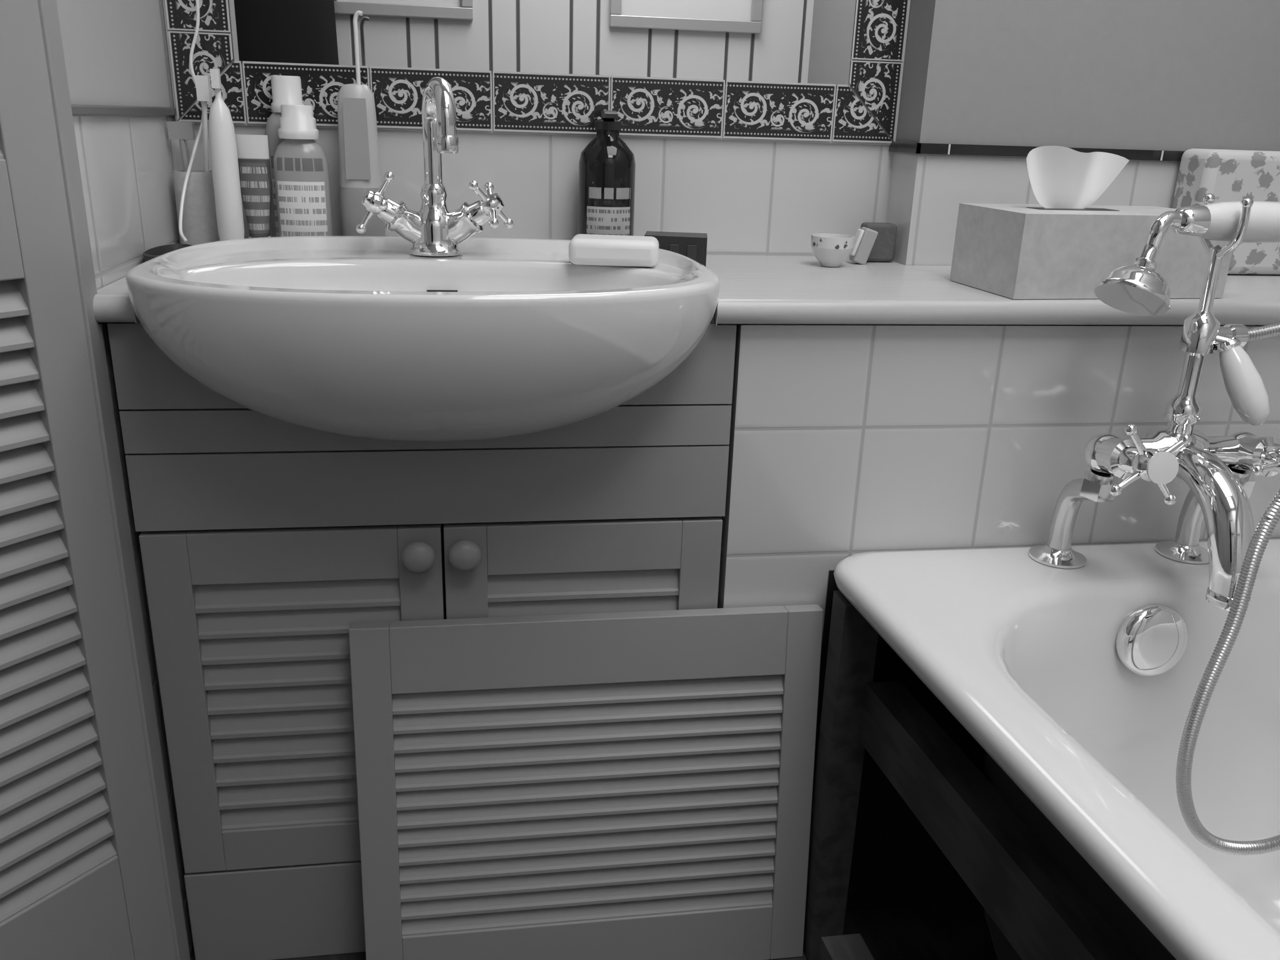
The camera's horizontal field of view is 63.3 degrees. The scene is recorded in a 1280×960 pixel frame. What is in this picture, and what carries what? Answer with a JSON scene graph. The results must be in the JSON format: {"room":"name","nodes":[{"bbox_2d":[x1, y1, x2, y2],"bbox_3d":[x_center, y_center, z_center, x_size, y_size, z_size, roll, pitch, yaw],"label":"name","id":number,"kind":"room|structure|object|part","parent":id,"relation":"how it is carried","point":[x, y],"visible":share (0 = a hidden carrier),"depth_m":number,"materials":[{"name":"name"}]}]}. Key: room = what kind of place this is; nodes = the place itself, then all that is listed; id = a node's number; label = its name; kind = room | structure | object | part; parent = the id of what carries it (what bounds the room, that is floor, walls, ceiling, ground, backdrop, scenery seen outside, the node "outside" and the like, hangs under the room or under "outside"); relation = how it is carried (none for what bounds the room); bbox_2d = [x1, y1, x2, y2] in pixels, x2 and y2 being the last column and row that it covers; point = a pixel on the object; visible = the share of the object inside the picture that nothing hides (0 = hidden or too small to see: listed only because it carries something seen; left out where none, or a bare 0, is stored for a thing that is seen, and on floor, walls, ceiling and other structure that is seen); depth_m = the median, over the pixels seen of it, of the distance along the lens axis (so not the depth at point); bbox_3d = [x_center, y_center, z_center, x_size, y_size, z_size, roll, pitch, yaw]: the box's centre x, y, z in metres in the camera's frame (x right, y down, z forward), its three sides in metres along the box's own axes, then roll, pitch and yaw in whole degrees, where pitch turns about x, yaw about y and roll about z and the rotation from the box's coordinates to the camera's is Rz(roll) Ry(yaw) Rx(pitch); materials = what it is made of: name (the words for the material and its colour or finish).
{"room":"bathroom","nodes":[
{"label":"bathroom","id":0,"kind":"room"},
{"bbox_2d":[56,0,193,954],"bbox_3d":[-0.554,-0.578,1.032,0.030,2.350,0.362,-1,19,-9],"label":"wall","id":1,"kind":"structure","parent":0,"point":[114,51],"depth_m":1.09,"materials":[{"name":"tile"}]},
{"bbox_2d":[37,0,190,959],"bbox_3d":[-0.925,-0.353,0.839,0.849,2.030,0.035,-1,19,-9],"label":"door frame","id":2,"kind":"structure","parent":1,"relation":"attached to","point":[48,10],"depth_m":1.01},
{"bbox_2d":[71,104,175,115],"bbox_3d":[-0.542,-0.391,1.100,0.006,0.010,0.361,-1,19,-9],"label":"trim","id":3,"kind":"structure","parent":1,"relation":"attached to","point":[77,109],"depth_m":1.07,"materials":[{"name":"grey tile"}]},
{"bbox_2d":[159,0,893,256],"bbox_3d":[-0.579,-0.654,1.250,1.870,2.350,0.100,-1,19,-9],"label":"wall","id":4,"kind":"structure","parent":0,"point":[749,198],"depth_m":1.39,"materials":[{"name":"tile"}]},
{"bbox_2d":[162,0,910,145],"bbox_3d":[-0.097,-0.870,1.193,0.925,0.899,0.007,-1,19,-9],"label":"wall mirror","id":5,"kind":"object","parent":4,"relation":"attached to","point":[806,71],"visible":0.88,"depth_m":1.31,"materials":[{"name":"tile"}]},
{"bbox_3d":[-0.096,-0.870,1.192,0.781,0.755,0.002,-1,19,-9],"label":"glass","id":6,"kind":"part","parent":5,"relation":"part of","materials":[{"name":"mirror"}]},
{"bbox_2d":[189,899,998,959],"bbox_3d":[-0.136,0.847,0.642,2.500,0.060,2.350,-1,19,-9],"label":"floor","id":7,"kind":"structure","parent":0,"point":[955,930],"depth_m":1.35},
{"bbox_2d":[107,321,823,959],"bbox_3d":[-0.181,0.165,1.316,0.739,0.786,0.428,-1,19,-9],"label":"vanity cabinet","id":8,"kind":"object","parent":7,"relation":"on","point":[263,538],"depth_m":1.17,"materials":[{"name":"paint"}]},
{"bbox_3d":[-0.374,0.252,1.173,0.306,0.425,0.020,-1,19,-9],"label":"door","id":9,"kind":"part","parent":8,"relation":"part of","materials":[{"name":"paint"}]},
{"bbox_3d":[-0.237,0.081,1.109,0.036,0.036,0.028,-1,19,-9],"label":"knob","id":10,"kind":"part","parent":8,"relation":"part of","materials":[{"name":"paint"}]},
{"bbox_3d":[-0.188,0.080,1.117,0.036,0.036,0.028,-1,19,-9],"label":"knob","id":11,"kind":"part","parent":8,"relation":"part of","materials":[{"name":"paint"}]},
{"bbox_3d":[-0.068,0.246,1.220,0.308,0.425,0.020,-1,19,-9],"label":"door","id":12,"kind":"part","parent":8,"relation":"part of","materials":[{"name":"paint"}]},
{"bbox_2d":[93,254,1279,326],"bbox_3d":[0.172,-0.235,1.259,1.457,0.026,0.378,-1,19,-9],"label":"countertop","id":13,"kind":"structure","parent":8,"relation":"on","point":[754,290],"depth_m":1.13,"materials":[{"name":"white laminate"}]},
{"bbox_2d":[142,243,192,261],"bbox_3d":[-0.527,-0.250,1.164,0.045,0.018,0.117,-1,19,-9],"label":"soap dish","id":14,"kind":"object","parent":13,"relation":"on","point":[151,253],"visible":0.24,"depth_m":1.19,"materials":[{"name":"grey ceramic"}]},
{"bbox_2d":[178,0,202,243],"bbox_3d":[-0.522,-0.426,1.190,0.018,0.289,0.124,1,19,-4],"label":"cable","id":15,"kind":"object","parent":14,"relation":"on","point":[197,30],"visible":0.95,"depth_m":1.22,"materials":[{"name":"white plastic"}]},
{"bbox_2d":[166,75,219,245],"bbox_3d":[-0.535,-0.379,1.252,0.056,0.204,0.050,-1,19,-9],"label":"tumbler","id":16,"kind":"object","parent":13,"relation":"on","point":[199,225],"visible":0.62,"depth_m":1.24,"materials":[{"name":"plastic"}]},
{"bbox_2d":[208,68,244,241],"bbox_3d":[-0.486,-0.368,1.217,0.049,0.210,0.043,-1,19,-9],"label":"electric toothbrush","id":17,"kind":"object","parent":13,"relation":"on","point":[223,146],"visible":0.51,"depth_m":1.21,"materials":[{"name":"white plastic"}]},
{"bbox_2d":[234,134,271,238],"bbox_3d":[-0.465,-0.345,1.259,0.028,0.140,0.030,17,24,37],"label":"bottle","id":18,"kind":"object","parent":13,"relation":"on","point":[253,153],"visible":0.84,"depth_m":1.25,"materials":[{"name":"white plastic"}]},
{"bbox_2d":[264,75,315,236],"bbox_3d":[-0.432,-0.391,1.291,0.060,0.208,0.031,-1,19,-9],"label":"mouthwash bottle","id":19,"kind":"object","parent":13,"relation":"on","point":[286,89],"visible":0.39,"depth_m":1.26,"materials":[{"name":"white plastic"}]},
{"bbox_2d":[273,104,333,236],"bbox_3d":[-0.411,-0.363,1.263,0.065,0.175,0.042,-1,19,-9],"label":"mouthwash bottle","id":20,"kind":"object","parent":13,"relation":"on","point":[301,173],"visible":0.84,"depth_m":1.25,"materials":[{"name":"white plastic"}]},
{"bbox_2d":[337,10,385,236],"bbox_3d":[-0.344,-0.419,1.268,0.054,0.282,0.046,-1,19,-9],"label":"water flosser","id":21,"kind":"object","parent":13,"relation":"on","point":[360,173],"visible":0.8,"depth_m":1.26,"materials":[{"name":"white plastic"}]},
{"bbox_2d":[125,235,720,441],"bbox_3d":[-0.210,-0.146,1.095,0.560,0.170,0.452,-1,19,-9],"label":"sink","id":22,"kind":"object","parent":13,"relation":"in","point":[361,337],"visible":0.95,"depth_m":0.92,"materials":[{"name":"white ceramic"}]},
{"bbox_2d":[355,76,513,256],"bbox_3d":[-0.235,-0.350,1.165,0.170,0.192,0.100,4,19,6],"label":"mixer tap","id":23,"kind":"object","parent":22,"relation":"on","point":[433,230],"visible":1,"depth_m":1.18,"materials":[{"name":"silver metal"}]},
{"bbox_2d":[568,233,659,267],"bbox_3d":[-0.029,-0.260,1.174,0.100,0.029,0.062,2,19,1],"label":"soap bar","id":24,"kind":"object","parent":22,"relation":"on","point":[584,249],"visible":1,"depth_m":1.15,"materials":[{"name":"white wax"}]},
{"bbox_2d":[578,109,635,236],"bbox_3d":[-0.042,-0.377,1.328,0.072,0.181,0.072,-1,19,-9],"label":"hand soap bottle","id":25,"kind":"object","parent":13,"relation":"on","point":[607,164],"visible":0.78,"depth_m":1.30,"materials":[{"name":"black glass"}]},
{"bbox_2d":[644,230,707,266],"bbox_3d":[0.044,-0.283,1.281,0.076,0.040,0.050,3,19,3],"label":"box","id":26,"kind":"object","parent":13,"relation":"on","point":[692,245],"visible":0.51,"depth_m":1.26,"materials":[{"name":"cardboard"}]},
{"bbox_2d":[811,233,854,266],"bbox_3d":[0.248,-0.296,1.342,0.055,0.038,0.055,-1,19,-9],"label":"bowl","id":27,"kind":"object","parent":13,"relation":"on","point":[830,250],"visible":1,"depth_m":1.32,"materials":[{"name":"white ceramic"}]},
{"bbox_2d":[849,226,877,265],"bbox_3d":[0.295,-0.310,1.376,0.033,0.048,0.022,-1,19,-9],"label":"brush","id":28,"kind":"object","parent":13,"relation":"on","point":[865,238],"visible":0.92,"depth_m":1.37,"materials":[{"name":"grey plastic"}]},
{"bbox_2d":[860,222,897,262],"bbox_3d":[0.321,-0.322,1.404,0.044,0.050,0.028,-1,19,-9],"label":"sponge","id":29,"kind":"object","parent":13,"relation":"on","point":[883,249],"visible":0.75,"depth_m":1.39,"materials":[{"name":"grey"}]},
{"bbox_2d":[949,145,1232,299],"bbox_3d":[0.520,-0.299,1.191,0.265,0.158,0.140,-3,20,-12],"label":"tissue box","id":30,"kind":"object","parent":13,"relation":"on","point":[1060,246],"visible":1,"depth_m":1.15,"materials":[{"name":"cardboard"}]},
{"bbox_2d":[1171,148,1279,274],"bbox_3d":[0.801,-0.358,1.389,0.161,0.158,0.069,-1,19,-9],"label":"bag","id":31,"kind":"object","parent":13,"relation":"on","point":[1229,175],"visible":0.54,"depth_m":1.34,"materials":[{"name":"fabric"}]},
{"bbox_2d":[803,538,1279,959],"bbox_3d":[0.673,0.599,0.539,0.696,0.525,1.700,-1,19,-9],"label":"bathtub","id":32,"kind":"object","parent":7,"relation":"on","point":[1077,688],"visible":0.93,"depth_m":1.12,"materials":[{"name":"ceramic"}]},
{"bbox_3d":[0.423,0.620,0.507,0.184,0.491,1.620,-1,19,-9],"label":"panel frame","id":33,"kind":"part","parent":32,"relation":"part of","materials":[{"name":"black wood"}]},
{"bbox_2d":[1028,193,1279,611],"bbox_3d":[0.579,-0.078,1.060,0.249,0.407,0.224,-1,19,-9],"label":"mixer tap","id":34,"kind":"object","parent":32,"relation":"on","point":[1217,471],"visible":0.96,"depth_m":1.05,"materials":[{"name":"silver metal"}]},
{"bbox_2d":[1094,200,1279,855],"bbox_3d":[0.631,0.056,1.064,0.359,0.650,0.190,-1,19,-9],"label":"handset","id":35,"kind":"object","parent":34,"relation":"attached to","point":[1136,289],"visible":1,"depth_m":1.01,"materials":[{"name":"silver metal"}]},
{"bbox_2d":[717,325,1279,911],"bbox_3d":[0.474,0.139,1.451,0.821,0.785,0.358,-1,19,-9],"label":"wall","id":36,"kind":"structure","parent":0,"point":[846,441],"depth_m":1.18,"materials":[{"name":"tile"}]},
{"bbox_2d":[885,0,1279,265],"bbox_3d":[0.663,-0.665,1.400,0.630,2.350,0.185,-1,19,-9],"label":"wall","id":37,"kind":"structure","parent":0,"point":[1174,75],"depth_m":1.35,"materials":[{"name":"tile"}]},
{"bbox_2d":[888,141,1185,161],"bbox_3d":[0.665,-0.446,1.419,0.646,0.013,0.092,-1,19,-9],"label":"trim","id":38,"kind":"structure","parent":37,"relation":"attached to","point":[910,147],"depth_m":1.35,"materials":[{"name":"black tile"}]},
{"bbox_3d":[-1.277,-0.251,0.019,0.100,2.350,2.250,-1,19,-9],"label":"wall","id":39,"kind":"structure","parent":0,"visible":0},
{"bbox_2d":[0,0,176,959],"bbox_3d":[-0.680,-0.255,0.661,0.032,1.950,0.600,13,22,30],"label":"door","id":40,"kind":"structure","parent":39,"relation":"in","point":[82,875],"depth_m":1.00,"materials":[{"name":"paint"}]}
]}

